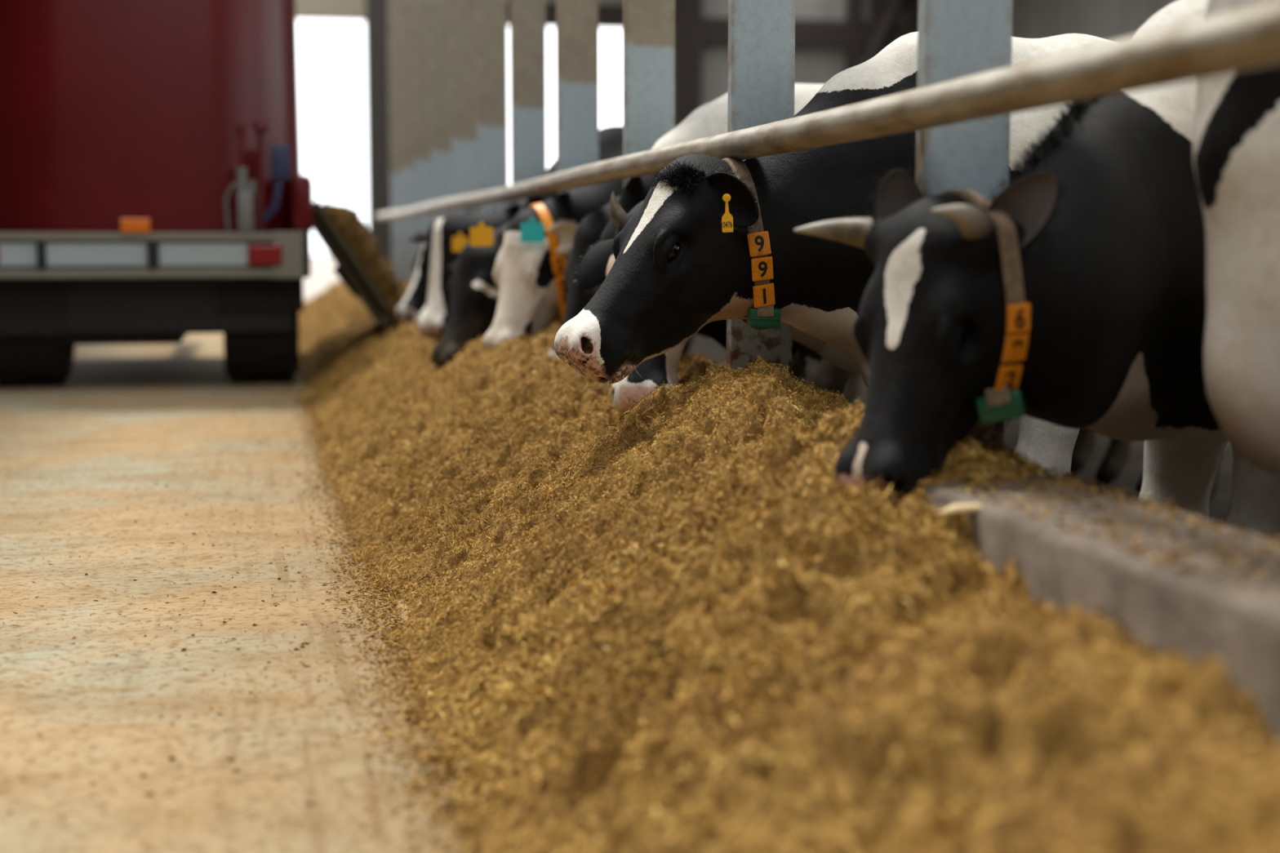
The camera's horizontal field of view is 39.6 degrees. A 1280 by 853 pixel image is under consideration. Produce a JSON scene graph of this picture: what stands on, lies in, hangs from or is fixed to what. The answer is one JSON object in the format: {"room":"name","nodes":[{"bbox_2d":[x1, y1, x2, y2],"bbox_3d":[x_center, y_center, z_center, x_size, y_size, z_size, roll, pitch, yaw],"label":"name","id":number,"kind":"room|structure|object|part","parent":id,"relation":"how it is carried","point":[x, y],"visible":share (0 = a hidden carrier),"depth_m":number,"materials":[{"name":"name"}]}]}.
{"room":"farm building","nodes":[
{"label":"farm building","id":0,"kind":"room"},
{"bbox_2d":[0,333,484,852],"bbox_3d":[-3.990,0.072,6.967,7.065,0.001,33.200,-1,6,-12],"label":"floor","id":1,"kind":"structure","parent":0,"point":[135,737],"depth_m":3.64,"materials":[{"name":"concrete"}]},
{"bbox_2d":[0,0,391,386],"bbox_3d":[-2.948,-1.826,11.780,2.246,2.804,5.085,-1,6,-12],"label":"wagon","id":2,"kind":"object","parent":1,"relation":"on","point":[153,188],"visible":1,"depth_m":9.43,"materials":[{"name":"red paint"}]},
{"bbox_3d":[-3.242,-0.896,9.272,0.200,0.120,0.060,-1,6,-12],"label":"plate","id":3,"kind":"part","parent":2,"relation":"part of","materials":[{"name":"grey metal"}]},
{"bbox_3d":[-2.856,-0.904,9.354,0.510,0.120,0.060,-1,6,-12],"label":"plate","id":4,"kind":"part","parent":2,"relation":"part of","materials":[{"name":"grey metal"}]},
{"bbox_2d":[120,218,150,232],"bbox_3d":[-2.656,-1.058,9.360,0.144,0.072,0.094,-1,6,-12],"label":"marker lamp","id":5,"kind":"object","parent":2,"relation":"on","point":[127,225],"depth_m":9.33,"materials":[{"name":"orange plastic"}]},
{"bbox_2d":[0,0,301,227],"bbox_3d":[-3.005,-2.148,10.931,1.744,1.890,3.290,-1,6,-12],"label":"tub","id":6,"kind":"object","parent":2,"relation":"in","point":[111,111],"depth_m":9.38,"materials":[{"name":"red paint"}]},
{"bbox_3d":[-2.661,-0.908,9.425,1.720,0.250,0.170,-1,6,-12],"label":"frame","id":7,"kind":"part","parent":2,"relation":"part of","materials":[{"name":"grey metal"}]},
{"bbox_3d":[-2.322,-0.916,9.466,0.460,0.120,0.060,-1,6,-12],"label":"plate","id":8,"kind":"part","parent":2,"relation":"part of","materials":[{"name":"grey metal"}]},
{"bbox_3d":[-2.014,-1.342,9.463,0.085,0.586,0.068,4,7,33],"label":"lever","id":9,"kind":"part","parent":2,"relation":"part of","materials":[{"name":"red paint"}]},
{"bbox_2d":[248,244,282,265],"bbox_3d":[-2.002,-0.918,9.496,0.180,0.110,0.065,-1,6,-12],"label":"tail lamp","id":10,"kind":"object","parent":2,"relation":"attached to","point":[258,254],"depth_m":9.46,"materials":[{"name":"red plastic"}]},
{"bbox_2d":[0,392,487,852],"bbox_3d":[-1.591,0.231,5.340,1.495,0.014,8.019,-1,6,-12],"label":"scattered feed","id":11,"kind":"object","parent":1,"relation":"on","point":[331,486],"visible":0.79,"depth_m":3.34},
{"bbox_2d":[296,280,1279,852],"bbox_3d":[-1.375,-0.495,10.004,1.259,0.571,19.040,-1,6,-12],"label":"heap","id":12,"kind":"object","parent":1,"relation":"on","point":[702,639],"visible":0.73,"depth_m":2.48,"materials":[{"name":"food"}]},
{"bbox_2d":[321,200,408,327],"bbox_3d":[-1.593,-0.953,10.352,0.589,0.722,0.800,-1,6,-12],"label":"feed","id":13,"kind":"object","parent":12,"relation":"on","point":[347,220],"visible":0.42,"depth_m":9.99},
{"bbox_2d":[587,466,606,471],"bbox_3d":[-0.087,0.090,3.813,0.056,0.012,0.004,2,6,19],"label":"straw","id":14,"kind":"object","parent":12,"relation":"on","point":[597,467],"visible":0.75,"depth_m":3.81,"materials":[{"name":"brown"}]},
{"bbox_2d":[938,503,982,515],"bbox_3d":[0.478,0.120,2.603,0.087,0.016,0.027,-1,6,-12],"label":"chip","id":15,"kind":"object","parent":12,"relation":"on","point":[961,508],"visible":0.83,"depth_m":2.59,"materials":[{"name":"beige wood"}]},
{"bbox_2d":[295,0,918,262],"bbox_3d":[-2.032,-4.357,23.736,18.024,5.800,0.370,-1,6,-12],"label":"wall","id":16,"kind":"structure","parent":0,"point":[833,37],"depth_m":24.17,"materials":[{"name":"beige metal"}]},
{"bbox_2d":[688,333,1233,524],"bbox_3d":[4.908,0.049,8.860,10.745,0.001,33.200,-1,6,-12],"label":"floor","id":17,"kind":"structure","parent":0,"point":[1129,477],"depth_m":7.83,"materials":[{"name":"grey concrete"}]},
{"bbox_2d":[414,203,511,328],"bbox_3d":[0.301,-0.700,8.943,2.871,1.464,0.610,-1,6,-12],"label":"cow","id":18,"kind":"object","parent":17,"relation":"on","point":[420,314],"visible":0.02,"depth_m":8.60},
{"bbox_2d":[408,197,694,355],"bbox_3d":[0.437,-0.620,8.173,2.963,1.467,0.597,-1,6,-12],"label":"cow","id":19,"kind":"object","parent":17,"relation":"on","point":[447,235],"visible":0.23,"depth_m":7.83},
{"bbox_2d":[430,125,675,367],"bbox_3d":[0.413,-0.558,7.544,2.639,1.463,0.625,-1,6,-12],"label":"cow","id":20,"kind":"object","parent":17,"relation":"on","point":[472,292],"visible":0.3,"depth_m":7.14},
{"bbox_2d":[395,201,861,406],"bbox_3d":[0.081,-0.803,9.930,2.889,1.461,0.604,-1,6,-12],"label":"cow","id":21,"kind":"object","parent":17,"relation":"on","point":[415,301],"visible":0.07,"depth_m":9.54},
{"bbox_2d":[571,191,860,417],"bbox_3d":[1.169,-0.303,5.057,2.796,1.464,0.610,-1,6,-12],"label":"cow","id":22,"kind":"object","parent":17,"relation":"on","point":[595,265],"visible":0.14,"depth_m":4.70},
{"bbox_2d":[470,179,1131,484],"bbox_3d":[0.778,-0.493,6.918,2.901,1.465,0.584,-1,6,-12],"label":"cow","id":23,"kind":"object","parent":17,"relation":"on","point":[532,259],"visible":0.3,"depth_m":6.52},
{"bbox_2d":[339,279,1279,751],"bbox_3d":[-0.937,-0.345,10.020,0.303,0.609,27.960,-1,6,-12],"label":"curb","id":24,"kind":"object","parent":17,"relation":"on","point":[1170,609],"visible":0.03,"depth_m":2.20,"materials":[{"name":"concrete"}]},
{"bbox_2d":[387,0,403,280],"bbox_3d":[-2.131,-3.670,15.583,0.206,4.908,0.105,-1,6,-12],"label":"barrier post","id":25,"kind":"object","parent":24,"relation":"on","point":[393,25],"visible":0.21,"depth_m":15.67,"materials":[{"name":"grey metal"}]},
{"bbox_2d":[399,0,416,284],"bbox_3d":[-1.861,-3.541,14.318,0.206,4.908,0.105,-1,6,-12],"label":"barrier post","id":26,"kind":"object","parent":24,"relation":"on","point":[406,6],"visible":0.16,"depth_m":14.41,"materials":[{"name":"grey metal"}]},
{"bbox_2d":[413,0,431,255],"bbox_3d":[-1.592,-3.411,13.053,0.206,4.908,0.105,-1,6,-12],"label":"barrier post","id":27,"kind":"object","parent":24,"relation":"on","point":[421,28],"visible":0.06,"depth_m":13.14,"materials":[{"name":"grey metal"}]},
{"bbox_2d":[429,0,452,222],"bbox_3d":[-1.322,-3.282,11.788,0.206,4.908,0.105,-1,6,-12],"label":"barrier post","id":28,"kind":"object","parent":24,"relation":"on","point":[439,10],"visible":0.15,"depth_m":11.88,"materials":[{"name":"grey metal"}]},
{"bbox_2d":[448,0,477,211],"bbox_3d":[-1.053,-3.153,10.523,0.206,4.908,0.105,-1,6,-12],"label":"barrier post","id":29,"kind":"object","parent":24,"relation":"on","point":[462,12],"visible":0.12,"depth_m":10.62,"materials":[{"name":"grey metal"}]},
{"bbox_2d":[475,0,508,213],"bbox_3d":[-0.783,-3.023,9.257,0.206,4.908,0.105,-1,6,-12],"label":"barrier post","id":30,"kind":"object","parent":24,"relation":"on","point":[491,46],"visible":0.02,"depth_m":9.37,"materials":[{"name":"grey metal"}]},
{"bbox_2d":[509,0,546,204],"bbox_3d":[-0.514,-2.894,7.992,0.206,4.908,0.105,-1,6,-12],"label":"barrier post","id":31,"kind":"object","parent":24,"relation":"on","point":[527,17],"visible":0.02,"depth_m":8.11,"materials":[{"name":"grey metal"}]},
{"bbox_2d":[555,0,599,324],"bbox_3d":[-0.244,-2.765,6.727,0.206,4.908,0.105,-1,6,-12],"label":"barrier post","id":32,"kind":"object","parent":24,"relation":"on","point":[576,20],"visible":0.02,"depth_m":6.85,"materials":[{"name":"grey metal"}]},
{"bbox_2d":[622,0,675,189],"bbox_3d":[0.025,-2.635,5.462,0.206,4.908,0.105,-1,6,-12],"label":"barrier post","id":33,"kind":"object","parent":24,"relation":"on","point":[648,25],"visible":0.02,"depth_m":5.60,"materials":[{"name":"grey metal"}]},
{"bbox_2d":[726,0,795,377],"bbox_3d":[0.295,-2.506,4.197,0.206,4.908,0.105,-1,6,-12],"label":"barrier post","id":34,"kind":"object","parent":24,"relation":"on","point":[762,33],"visible":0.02,"depth_m":4.35,"materials":[{"name":"grey metal"}]},
{"bbox_2d":[915,0,1013,448],"bbox_3d":[0.564,-2.377,2.932,0.206,4.908,0.105,-1,6,-12],"label":"barrier post","id":35,"kind":"object","parent":24,"relation":"on","point":[957,38],"visible":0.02,"depth_m":3.09,"materials":[{"name":"grey metal"}]},
{"bbox_2d":[376,0,1279,220],"bbox_3d":[-0.514,-1.013,7.545,0.074,0.101,18.100,-1,6,-12],"label":"rail","id":36,"kind":"object","parent":35,"relation":"attached to","point":[1246,38],"visible":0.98,"depth_m":2.60,"materials":[{"name":"metal"}]},
{"bbox_2d":[551,31,1110,475],"bbox_3d":[1.212,-0.231,4.367,2.956,1.468,0.590,-1,6,-12],"label":"cow","id":37,"kind":"object","parent":17,"relation":"on","point":[711,238],"visible":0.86,"depth_m":3.99},
{"bbox_2d":[547,195,1142,493],"bbox_3d":[1.001,-0.431,6.296,2.701,1.460,0.591,-1,6,-12],"label":"cow","id":38,"kind":"object","parent":17,"relation":"on","point":[590,229],"visible":0.13,"depth_m":5.95},
{"bbox_2d":[575,83,1224,524],"bbox_3d":[1.033,-0.364,5.647,2.534,1.463,0.606,-1,6,-12],"label":"cow","id":39,"kind":"object","parent":17,"relation":"on","point":[709,119],"visible":0.06,"depth_m":5.34},
{"bbox_2d":[794,0,1279,540],"bbox_3d":[1.531,-0.130,3.364,2.618,1.464,0.668,-2,6,-16],"label":"cow","id":40,"kind":"object","parent":17,"relation":"on","point":[1073,295],"visible":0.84,"depth_m":2.89},
{"bbox_2d":[1192,0,1279,475],"bbox_3d":[1.801,-0.314,2.760,2.320,1.948,0.603,-1,6,-6],"label":"cow","id":41,"kind":"object","parent":17,"relation":"on","point":[1236,141],"visible":0.88,"depth_m":2.60},
{"bbox_2d":[1012,0,1177,40],"bbox_3d":[8.521,-2.441,9.273,0.200,4.870,33.000,-1,6,-12],"label":"wall","id":42,"kind":"structure","parent":0,"point":[1109,20],"depth_m":22.43,"materials":[{"name":"grey concrete"}]},
{"label":"outside","id":43,"kind":"structure","parent":0,"visible":0},
{"bbox_2d":[302,253,339,301],"bbox_3d":[-19.097,-8.359,89.713,120.000,0.001,135.800,-1,6,-12],"label":"ground","id":44,"kind":"structure","parent":43,"point":[322,274],"depth_m":45.85,"materials":[{"name":"white"}]}
]}

